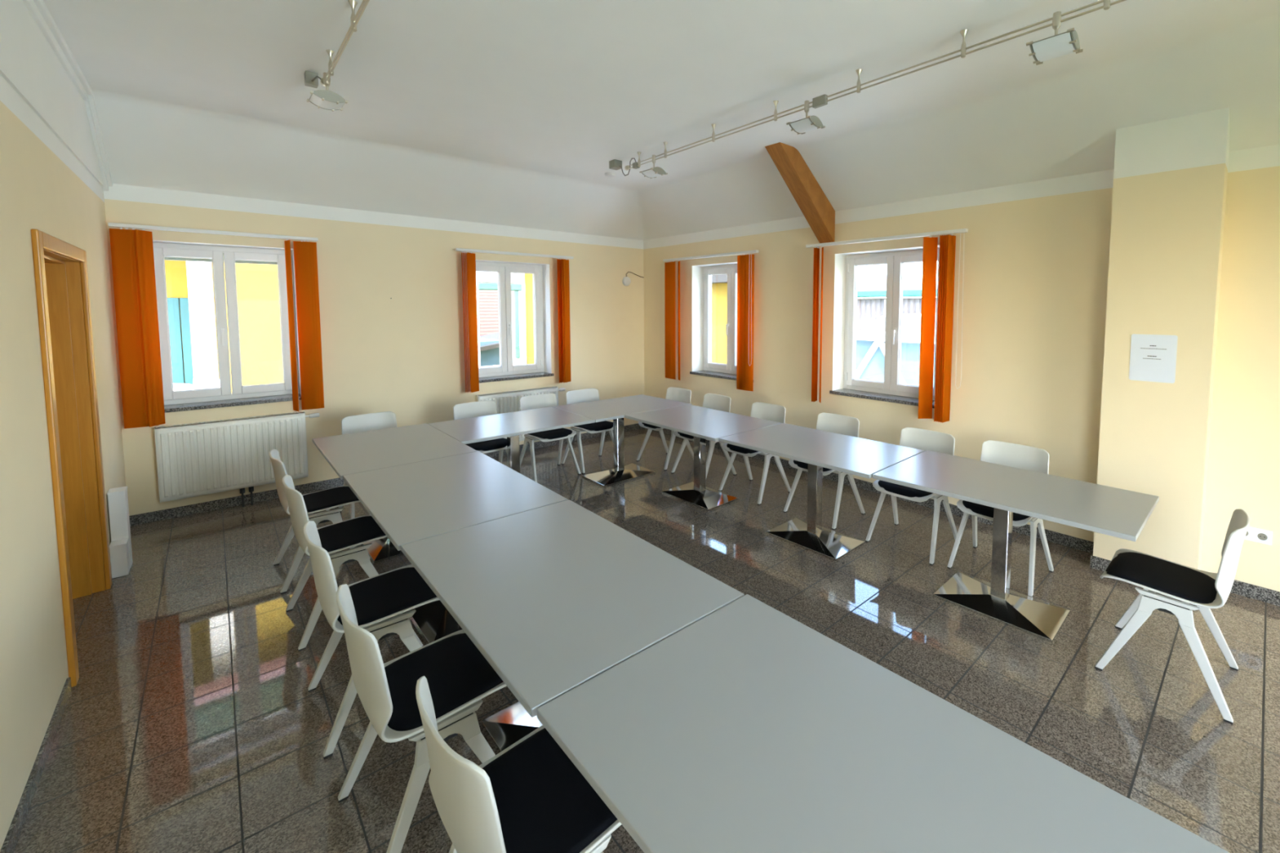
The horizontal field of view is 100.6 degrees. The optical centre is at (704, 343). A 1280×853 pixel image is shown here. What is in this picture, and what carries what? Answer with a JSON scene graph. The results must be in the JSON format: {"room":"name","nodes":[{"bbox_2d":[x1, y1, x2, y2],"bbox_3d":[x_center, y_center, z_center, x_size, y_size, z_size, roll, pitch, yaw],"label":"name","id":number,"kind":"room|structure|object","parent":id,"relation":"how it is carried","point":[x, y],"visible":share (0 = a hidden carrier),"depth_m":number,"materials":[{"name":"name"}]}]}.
{"room":"meeting room","nodes":[
{"label":"meeting room","id":0,"kind":"room"},
{"bbox_2d":[0,74,125,851],"bbox_3d":[-1.382,0.122,0.421,0.340,3.850,9.940,-4,5,-43],"label":"wall","id":1,"kind":"structure","parent":0,"point":[44,188],"depth_m":2.16,"materials":[{"name":"beige paint"}]},
{"bbox_2d":[0,677,71,852],"bbox_3d":[-0.513,1.756,-0.144,0.012,0.070,7.080,-4,5,-43],"label":"baseboard","id":2,"kind":"structure","parent":1,"relation":"attached to","point":[9,846],"depth_m":1.95,"materials":[{"name":"stone"}]},
{"bbox_2d":[0,0,104,186],"bbox_3d":[-1.367,-1.219,0.573,0.012,0.535,9.599,-4,5,-43],"label":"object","id":3,"kind":"structure","parent":1,"relation":"attached to","point":[28,63],"depth_m":2.59,"materials":[{"name":"white paint"}]},
{"bbox_2d":[22,0,112,191],"bbox_3d":[-1.353,-1.208,0.586,0.050,0.559,9.598,-4,5,-43],"label":"trim","id":4,"kind":"structure","parent":1,"relation":"attached to","point":[37,9],"depth_m":3.14,"materials":[{"name":"white paint"}]},
{"bbox_2d":[31,228,111,687],"bbox_3d":[-3.479,0.526,2.746,0.322,2.115,1.240,-4,5,-43],"label":"door","id":5,"kind":"structure","parent":1,"relation":"in","point":[60,267],"depth_m":3.17,"materials":[{"name":"brown wood"}]},
{"bbox_2d":[103,183,644,515],"bbox_3d":[-2.878,-0.270,6.042,5.840,3.850,0.340,-4,5,-43],"label":"wall","id":6,"kind":"structure","parent":0,"point":[402,354],"depth_m":5.49,"materials":[{"name":"beige paint"}]},
{"bbox_2d":[164,253,277,264],"bbox_3d":[-5.297,-0.866,4.369,4.400,0.240,0.578,-4,5,-43],"label":"eave","id":7,"kind":"object","parent":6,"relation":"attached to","point":[165,258],"visible":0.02,"depth_m":5.16,"materials":[{"name":"white metal"}]},
{"bbox_2d":[152,242,301,413],"bbox_3d":[-4.242,-0.159,4.709,1.020,1.412,0.295,-4,5,-43],"label":"window","id":8,"kind":"structure","parent":6,"relation":"in","point":[240,394],"depth_m":4.74,"materials":[{"name":"white plastic"}]},
{"bbox_2d":[107,222,324,428],"bbox_3d":[-4.101,-0.157,4.561,1.305,1.601,0.162,-4,5,-43],"label":"vertical blind","id":9,"kind":"object","parent":8,"relation":"attached to","point":[132,258],"visible":1,"depth_m":4.23,"materials":[{"name":"orange fabric"}]},
{"bbox_2d":[154,411,319,506],"bbox_3d":[-4.076,1.053,4.702,1.088,0.790,0.115,-4,5,-43],"label":"radiator","id":10,"kind":"object","parent":6,"relation":"attached to","point":[193,460],"visible":0.92,"depth_m":4.58,"materials":[{"name":"white metal"}]},
{"bbox_2d":[155,411,304,429],"bbox_3d":[-4.109,0.665,4.630,0.970,0.006,0.069,-4,5,-43],"label":"grille","id":11,"kind":"object","parent":10,"relation":"attached to","point":[301,413],"depth_m":4.60,"materials":[{"name":"white metal"}]},
{"bbox_2d":[128,423,644,526],"bbox_3d":[-2.760,1.317,6.023,5.160,0.085,0.012,-4,5,-43],"label":"baseboard","id":12,"kind":"structure","parent":6,"relation":"attached to","point":[151,517],"depth_m":4.76,"materials":[{"name":"stone"}]},
{"bbox_2d":[475,261,553,382],"bbox_3d":[-2.385,-0.276,6.437,1.020,1.412,0.295,-4,5,-43],"label":"window","id":13,"kind":"structure","parent":6,"relation":"in","point":[506,371],"depth_m":6.50,"materials":[{"name":"white plastic"}]},
{"bbox_2d":[454,248,573,393],"bbox_3d":[-2.210,-0.276,6.323,1.420,1.601,0.159,-4,5,-43],"label":"vertical blind","id":14,"kind":"object","parent":13,"relation":"attached to","point":[562,264],"visible":1,"depth_m":6.03,"materials":[{"name":"orange fabric"}]},
{"bbox_2d":[475,386,565,441],"bbox_3d":[-2.201,0.871,6.442,1.100,0.610,0.115,-4,5,-43],"label":"radiator","id":15,"kind":"object","parent":6,"relation":"attached to","point":[505,402],"visible":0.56,"depth_m":6.29,"materials":[{"name":"white metal"}]},
{"bbox_2d":[478,386,557,395],"bbox_3d":[-2.234,0.573,6.377,0.982,0.006,0.069,-4,5,-43],"label":"grille","id":16,"kind":"object","parent":15,"relation":"attached to","point":[548,388],"depth_m":6.38,"materials":[{"name":"white paint"}]},
{"bbox_2d":[622,271,644,285],"bbox_3d":[-0.997,-0.914,7.493,0.367,0.203,0.043,-4,5,-43],"label":"wall lamp","id":17,"kind":"object","parent":6,"relation":"attached to","point":[626,281],"visible":1,"depth_m":7.40,"materials":[{"name":"white glass"}]},
{"bbox_2d":[13,427,1279,852],"bbox_3d":[0.509,1.758,2.539,5.840,0.300,10.280,-4,5,-43],"label":"floor","id":18,"kind":"structure","parent":0,"point":[191,722],"depth_m":2.59,"materials":[{"name":"stone"}]},
{"bbox_2d":[106,486,133,568],"bbox_3d":[-3.958,1.255,3.583,0.084,0.542,0.114,-4,5,-43],"label":"box","id":19,"kind":"object","parent":18,"relation":"on","point":[117,498],"visible":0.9,"depth_m":3.54,"materials":[{"name":"white plastic"}]},
{"bbox_2d":[109,537,130,578],"bbox_3d":[-3.878,1.425,3.509,0.078,0.215,0.114,-4,5,-43],"label":"box","id":20,"kind":"object","parent":18,"relation":"on","point":[118,549],"visible":0.88,"depth_m":3.47,"materials":[{"name":"white plastic"}]},
{"bbox_2d":[268,448,359,594],"bbox_3d":[-2.610,1.116,3.593,0.500,0.824,0.511,-4,5,-43],"label":"chair","id":21,"kind":"object","parent":18,"relation":"on","point":[327,500],"visible":0.73,"depth_m":3.48,"materials":[{"name":"grey plastic"}]},
{"bbox_2d":[282,475,403,651],"bbox_3d":[-2.091,1.154,3.053,0.500,0.824,0.511,-4,6,-44],"label":"chair","id":22,"kind":"object","parent":18,"relation":"on","point":[352,533],"visible":0.73,"depth_m":2.94,"materials":[{"name":"grey plastic"}]},
{"bbox_2d":[337,411,397,519],"bbox_3d":[-2.820,1.048,4.563,0.500,0.824,0.511,4,6,44],"label":"chair","id":23,"kind":"object","parent":18,"relation":"on","point":[386,420],"visible":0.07,"depth_m":4.69,"materials":[{"name":"grey plastic"}]},
{"bbox_2d":[303,520,439,759],"bbox_3d":[-1.484,1.200,2.404,0.500,0.824,0.511,-4,5,-42],"label":"chair","id":24,"kind":"object","parent":18,"relation":"on","point":[378,598],"visible":0.79,"depth_m":2.30,"materials":[{"name":"grey plastic"}]},
{"bbox_2d":[312,423,477,563],"bbox_3d":[-2.355,1.130,4.004,0.822,0.740,1.241,-4,5,-43],"label":"meeting table","id":25,"kind":"object","parent":18,"relation":"on","point":[368,451],"visible":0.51,"depth_m":3.87,"materials":[{"name":"grey laminate"}]},
{"bbox_2d":[336,584,506,852],"bbox_3d":[-0.969,1.238,1.867,0.500,0.824,0.511,-4,5,-43],"label":"chair","id":26,"kind":"object","parent":18,"relation":"on","point":[458,675],"visible":0.91,"depth_m":1.76,"materials":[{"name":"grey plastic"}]},
{"bbox_2d":[342,451,568,644],"bbox_3d":[-1.478,1.196,3.078,0.818,0.740,1.300,-4,5,-43],"label":"meeting table","id":27,"kind":"object","parent":18,"relation":"on","point":[410,503],"visible":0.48,"depth_m":2.92,"materials":[{"name":"grey laminate"}]},
{"bbox_2d":[453,400,506,463],"bbox_3d":[-2.142,1.009,5.147,0.500,0.824,0.511,4,6,45],"label":"chair","id":28,"kind":"object","parent":18,"relation":"on","point":[481,408],"visible":0.45,"depth_m":5.21,"materials":[{"name":"grey plastic"}]},
{"bbox_2d":[427,406,595,473],"bbox_3d":[-1.731,1.075,4.805,1.180,0.740,0.868,-4,5,-43],"label":"meeting table","id":29,"kind":"object","parent":18,"relation":"on","point":[510,425],"visible":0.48,"depth_m":4.72,"materials":[{"name":"grey laminate"}]},
{"bbox_2d":[415,675,621,852],"bbox_3d":[-0.454,1.271,1.412,0.500,0.824,0.511,-4,6,-44],"label":"chair","id":30,"kind":"object","parent":18,"relation":"on","point":[530,797],"visible":0.84,"depth_m":1.33,"materials":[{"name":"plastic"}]},
{"bbox_2d":[519,393,581,482],"bbox_3d":[-1.657,0.979,5.585,0.511,0.824,0.500,-4,5,-43],"label":"chair","id":31,"kind":"object","parent":18,"relation":"on","point":[545,400],"visible":0.74,"depth_m":5.59,"materials":[{"name":"grey plastic"}]},
{"bbox_2d":[400,499,744,752],"bbox_3d":[-0.589,1.262,2.135,0.810,0.740,1.284,-4,5,-43],"label":"meeting table","id":32,"kind":"object","parent":18,"relation":"on","point":[556,597],"visible":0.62,"depth_m":1.93,"materials":[{"name":"grey laminate"}]},
{"bbox_2d":[561,388,613,474],"bbox_3d":[-1.262,0.955,5.946,0.511,0.824,0.500,-4,5,-43],"label":"chair","id":33,"kind":"object","parent":18,"relation":"on","point":[579,396],"visible":0.65,"depth_m":5.94,"materials":[{"name":"grey plastic"}]},
{"bbox_2d":[551,394,692,487],"bbox_3d":[-0.860,1.022,5.606,1.181,0.740,0.871,-4,5,-43],"label":"meeting table","id":34,"kind":"object","parent":18,"relation":"on","point":[615,409],"visible":0.89,"depth_m":5.53,"materials":[{"name":"grey laminate"}]},
{"bbox_2d":[635,386,693,471],"bbox_3d":[-0.438,0.948,6.065,0.500,0.824,0.511,-4,6,-45],"label":"chair","id":35,"kind":"object","parent":18,"relation":"on","point":[679,394],"visible":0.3,"depth_m":6.12,"materials":[{"name":"grey plastic"}]},
{"bbox_2d":[624,404,781,511],"bbox_3d":[-0.034,1.069,4.934,0.848,0.740,1.238,-4,5,-43],"label":"meeting table","id":36,"kind":"object","parent":18,"relation":"on","point":[701,423],"visible":0.95,"depth_m":4.88,"materials":[{"name":"grey laminate"}]},
{"bbox_2d":[671,393,737,477],"bbox_3d":[-0.008,0.981,5.606,0.500,0.824,0.511,-3,5,-42],"label":"chair","id":37,"kind":"object","parent":18,"relation":"on","point":[716,402],"visible":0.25,"depth_m":5.66,"materials":[{"name":"grey plastic"}]},
{"bbox_2d":[718,402,791,505],"bbox_3d":[0.486,1.019,5.070,0.500,0.824,0.511,-4,6,-44],"label":"chair","id":38,"kind":"object","parent":18,"relation":"on","point":[772,412],"visible":0.46,"depth_m":5.09,"materials":[{"name":"grey plastic"}]},
{"bbox_2d":[718,422,924,560],"bbox_3d":[0.862,1.133,4.038,0.850,0.740,1.294,-4,5,-43],"label":"meeting table","id":39,"kind":"object","parent":18,"relation":"on","point":[858,456],"visible":0.95,"depth_m":3.98,"materials":[{"name":"grey laminate"}]},
{"bbox_2d":[782,413,865,529],"bbox_3d":[1.034,1.056,4.543,0.500,0.824,0.511,-4,5,-43],"label":"chair","id":40,"kind":"object","parent":18,"relation":"on","point":[828,422],"visible":0.34,"depth_m":4.57,"materials":[{"name":"grey plastic"}]},
{"bbox_2d":[537,594,1229,852],"bbox_3d":[0.306,1.329,1.192,0.808,0.740,1.307,-4,5,-43],"label":"meeting table","id":41,"kind":"object","parent":18,"relation":"on","point":[748,728],"visible":1,"depth_m":1.21,"materials":[{"name":"grey laminate"}]},
{"bbox_2d":[865,426,959,565],"bbox_3d":[1.573,1.097,3.967,0.500,0.824,0.511,-4,5,-43],"label":"chair","id":42,"kind":"object","parent":18,"relation":"on","point":[925,440],"visible":0.5,"depth_m":3.96,"materials":[{"name":"grey plastic"}]},
{"bbox_2d":[946,440,1053,597],"bbox_3d":[2.008,1.126,3.560,0.500,0.824,0.511,-4,5,-43],"label":"chair","id":43,"kind":"object","parent":18,"relation":"on","point":[1006,454],"visible":0.56,"depth_m":3.59,"materials":[{"name":"grey plastic"}]},
{"bbox_2d":[872,449,1159,643],"bbox_3d":[1.772,1.198,3.135,0.812,0.740,1.294,-4,5,-43],"label":"meeting table","id":44,"kind":"object","parent":18,"relation":"on","point":[1122,513],"visible":1,"depth_m":3.06,"materials":[{"name":"grey laminate"}]},
{"bbox_2d":[1094,508,1249,724],"bbox_3d":[2.278,1.194,2.585,0.511,0.824,0.500,-4,5,-43],"label":"chair","id":45,"kind":"object","parent":18,"relation":"on","point":[1206,590],"visible":1,"depth_m":2.50,"materials":[{"name":"grey plastic"}]},
{"bbox_2d":[43,0,1279,239],"bbox_3d":[0.515,-1.360,2.323,5.160,0.490,9.600,-4,5,-43],"label":"ceiling","id":46,"kind":"structure","parent":0,"point":[508,113],"depth_m":3.52,"materials":[{"name":"white paint"}]},
{"bbox_2d":[303,70,321,88],"bbox_3d":[-2.378,-1.621,3.224,0.236,0.104,0.067,4,5,44],"label":"box","id":47,"kind":"object","parent":46,"relation":"attached to","point":[311,79],"visible":0.86,"depth_m":3.26,"materials":[{"name":"beige metal"}]},
{"bbox_2d":[320,0,369,86],"bbox_3d":[-1.002,-1.505,1.799,0.044,0.133,3.744,-4,5,-43],"label":"track","id":48,"kind":"object","parent":46,"relation":"attached to","point":[354,18],"visible":0.94,"depth_m":2.61,"materials":[{"name":"silver metal"}]},
{"bbox_2d":[306,72,348,111],"bbox_3d":[-2.227,-1.498,3.118,0.178,0.184,0.188,-4,5,-43],"label":"lamp","id":49,"kind":"object","parent":48,"relation":"attached to","point":[326,99],"visible":0.98,"depth_m":3.09,"materials":[{"name":"silver metal"}]},
{"bbox_2d":[604,172,615,177],"bbox_3d":[-1.021,-1.827,5.734,0.110,0.034,0.110,-4,5,-43],"label":"smoke detector","id":50,"kind":"object","parent":46,"relation":"attached to","point":[606,174],"visible":1,"depth_m":5.70,"materials":[{"name":"white plastic"}]},
{"bbox_2d":[608,158,639,176],"bbox_3d":[-0.768,-1.717,5.125,0.090,0.170,0.425,-4,5,-43],"label":"box","id":51,"kind":"object","parent":46,"relation":"attached to","point":[615,164],"visible":1,"depth_m":5.19,"materials":[{"name":"beige metal"}]},
{"bbox_2d":[764,142,835,243],"bbox_3d":[0.919,-1.399,5.019,0.896,0.814,0.175,-4,5,-43],"label":"roof beam","id":52,"kind":"structure","parent":46,"relation":"attached to","point":[814,204],"depth_m":4.99,"materials":[{"name":"brown wood"}]},
{"bbox_2d":[624,0,1125,170],"bbox_3d":[0.831,-1.609,3.355,0.044,0.135,4.725,-3,5,-42],"label":"track","id":53,"kind":"object","parent":46,"relation":"attached to","point":[821,100],"visible":1,"depth_m":3.07,"materials":[{"name":"silver metal"}]},
{"bbox_2d":[639,155,667,178],"bbox_3d":[-0.459,-1.609,4.784,0.178,0.185,0.188,-4,5,-43],"label":"lamp","id":54,"kind":"object","parent":53,"relation":"attached to","point":[653,172],"visible":1,"depth_m":4.76,"materials":[{"name":"silver metal"}]},
{"bbox_2d":[786,100,825,134],"bbox_3d":[0.677,-1.519,3.522,0.177,0.187,0.188,-4,5,-43],"label":"lamp","id":55,"kind":"object","parent":53,"relation":"attached to","point":[810,122],"visible":1,"depth_m":3.50,"materials":[{"name":"silver metal"}]},
{"bbox_2d":[1026,11,1083,65],"bbox_3d":[1.633,-1.443,2.461,0.174,0.190,0.188,-4,5,-43],"label":"lamp","id":56,"kind":"object","parent":53,"relation":"attached to","point":[1067,42],"visible":1,"depth_m":2.44,"materials":[{"name":"silver metal"}]},
{"bbox_2d":[643,144,1279,591],"bbox_3d":[2.639,-0.130,4.164,0.340,3.850,9.940,-4,5,-43],"label":"wall","id":57,"kind":"structure","parent":0,"point":[1034,274],"depth_m":4.09,"materials":[{"name":"beige paint"}]},
{"bbox_2d":[689,263,737,380],"bbox_3d":[0.292,-0.283,6.606,0.295,1.412,1.100,-4,5,-43],"label":"window","id":58,"kind":"structure","parent":57,"relation":"in","point":[728,371],"depth_m":6.72,"materials":[{"name":"white plastic"}]},
{"bbox_2d":[662,249,758,391],"bbox_3d":[0.053,-0.290,6.587,0.130,1.601,1.660,-4,5,-43],"label":"vertical blind","id":59,"kind":"object","parent":58,"relation":"attached to","point":[745,263],"visible":1,"depth_m":6.14,"materials":[{"name":"orange fabric"}]},
{"bbox_2d":[829,248,939,408],"bbox_3d":[1.759,-0.171,5.038,0.295,1.412,1.100,-4,5,-43],"label":"window","id":60,"kind":"structure","parent":57,"relation":"in","point":[891,390],"depth_m":5.10,"materials":[{"name":"white plastic"}]},
{"bbox_2d":[805,228,968,422],"bbox_3d":[1.600,-0.171,4.908,0.164,1.601,1.572,-4,5,-43],"label":"vertical blind","id":61,"kind":"object","parent":60,"relation":"attached to","point":[948,240],"visible":1,"depth_m":4.51,"materials":[{"name":"orange fabric"}]},
{"bbox_2d":[644,427,1279,606],"bbox_3d":[2.396,1.448,4.274,0.012,0.085,9.588,-4,5,-43],"label":"baseboard","id":62,"kind":"structure","parent":57,"relation":"attached to","point":[1242,588],"depth_m":4.03,"materials":[{"name":"stone"}]},
{"bbox_2d":[1244,526,1272,545],"bbox_3d":[3.350,1.166,3.228,0.014,0.084,0.160,-4,5,-43],"label":"wall socket","id":63,"kind":"object","parent":57,"relation":"attached to","point":[1255,535],"visible":0.57,"depth_m":3.20,"materials":[{"name":"white plastic"}]},
{"bbox_2d":[1093,106,1229,569],"bbox_3d":[2.935,0.022,3.416,0.260,3.050,0.520,-4,5,-43],"label":"wall pillar","id":64,"kind":"structure","parent":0,"point":[1171,175],"depth_m":3.29,"materials":[{"name":"beige paint"}]},
{"bbox_2d":[1089,552,1111,571],"bbox_3d":[2.928,1.502,3.515,0.272,0.085,0.544,-4,5,-43],"label":"baseboard","id":65,"kind":"structure","parent":64,"relation":"attached to","point":[1098,563],"depth_m":3.58,"materials":[{"name":"stone"}]},
{"bbox_2d":[1128,333,1177,383],"bbox_3d":[2.832,0.093,3.338,0.003,0.298,0.224,-4,5,-43],"label":"paper notice","id":66,"kind":"object","parent":64,"relation":"attached to","point":[1153,357],"visible":1,"depth_m":3.33,"materials":[{"name":"white paper"}]},
{"label":"outside","id":67,"kind":"structure","parent":0,"visible":0},
{"bbox_3d":[-4.657,4.870,4.509,120.000,0.200,120.000,-4,5,-43],"label":"ground","id":68,"kind":"structure","parent":67,"visible":0},
{"bbox_2d":[164,259,534,390],"bbox_3d":[-6.456,0.266,8.409,10.100,8.440,3.380,-4,5,-43],"label":"house","id":69,"kind":"structure","parent":68,"relation":"on","point":[190,294],"depth_m":7.16,"materials":[{"name":"beige"}]},
{"bbox_2d":[167,297,184,383],"bbox_3d":[-7.753,0.021,7.535,0.435,1.345,0.060,-4,5,-43],"label":"shutter","id":70,"kind":"object","parent":69,"relation":"hanging from","point":[175,305],"depth_m":7.63,"materials":[{"name":"teal wood"}]},
{"bbox_2d":[173,382,193,391],"bbox_3d":[-7.120,0.630,7.046,0.760,0.200,0.760,-4,5,-43],"label":"heap","id":71,"kind":"object","parent":69,"relation":"on","point":[176,386],"visible":0.15,"depth_m":7.02,"materials":[{"name":"white"}]},
{"bbox_2d":[179,297,193,384],"bbox_3d":[-7.512,0.006,7.759,0.205,1.345,0.060,-4,5,-43],"label":"shutter","id":72,"kind":"object","parent":69,"relation":"hanging from","point":[185,345],"depth_m":7.69,"materials":[{"name":"teal wood"}]},
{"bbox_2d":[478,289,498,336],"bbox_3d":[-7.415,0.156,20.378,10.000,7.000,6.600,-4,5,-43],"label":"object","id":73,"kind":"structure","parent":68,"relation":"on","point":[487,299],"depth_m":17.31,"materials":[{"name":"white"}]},
{"bbox_2d":[480,332,499,366],"bbox_3d":[-4.908,1.616,15.286,4.800,4.800,2.400,-4,5,-43],"label":"shed","id":74,"kind":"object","parent":68,"relation":"on","point":[489,344],"visible":0.02,"depth_m":13.36,"materials":[{"name":"blue"}]},
{"bbox_2d":[711,274,727,364],"bbox_3d":[-0.775,1.250,11.996,0.800,6.000,5.200,-4,5,-43],"label":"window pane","id":75,"kind":"object","parent":68,"relation":"on","point":[719,282],"visible":0.02,"depth_m":10.56,"materials":[{"name":"yellow"}]},
{"bbox_2d":[855,330,935,386],"bbox_3d":[3.027,2.115,9.306,0.140,4.660,4.400,-4,5,-43],"label":"building","id":76,"kind":"structure","parent":68,"relation":"on","point":[870,344],"depth_m":9.16,"materials":[{"name":"silver metal"}]},
{"bbox_2d":[856,261,937,333],"bbox_3d":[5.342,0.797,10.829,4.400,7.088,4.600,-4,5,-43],"label":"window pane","id":77,"kind":"object","parent":68,"relation":"on","point":[871,279],"visible":0.09,"depth_m":10.14,"materials":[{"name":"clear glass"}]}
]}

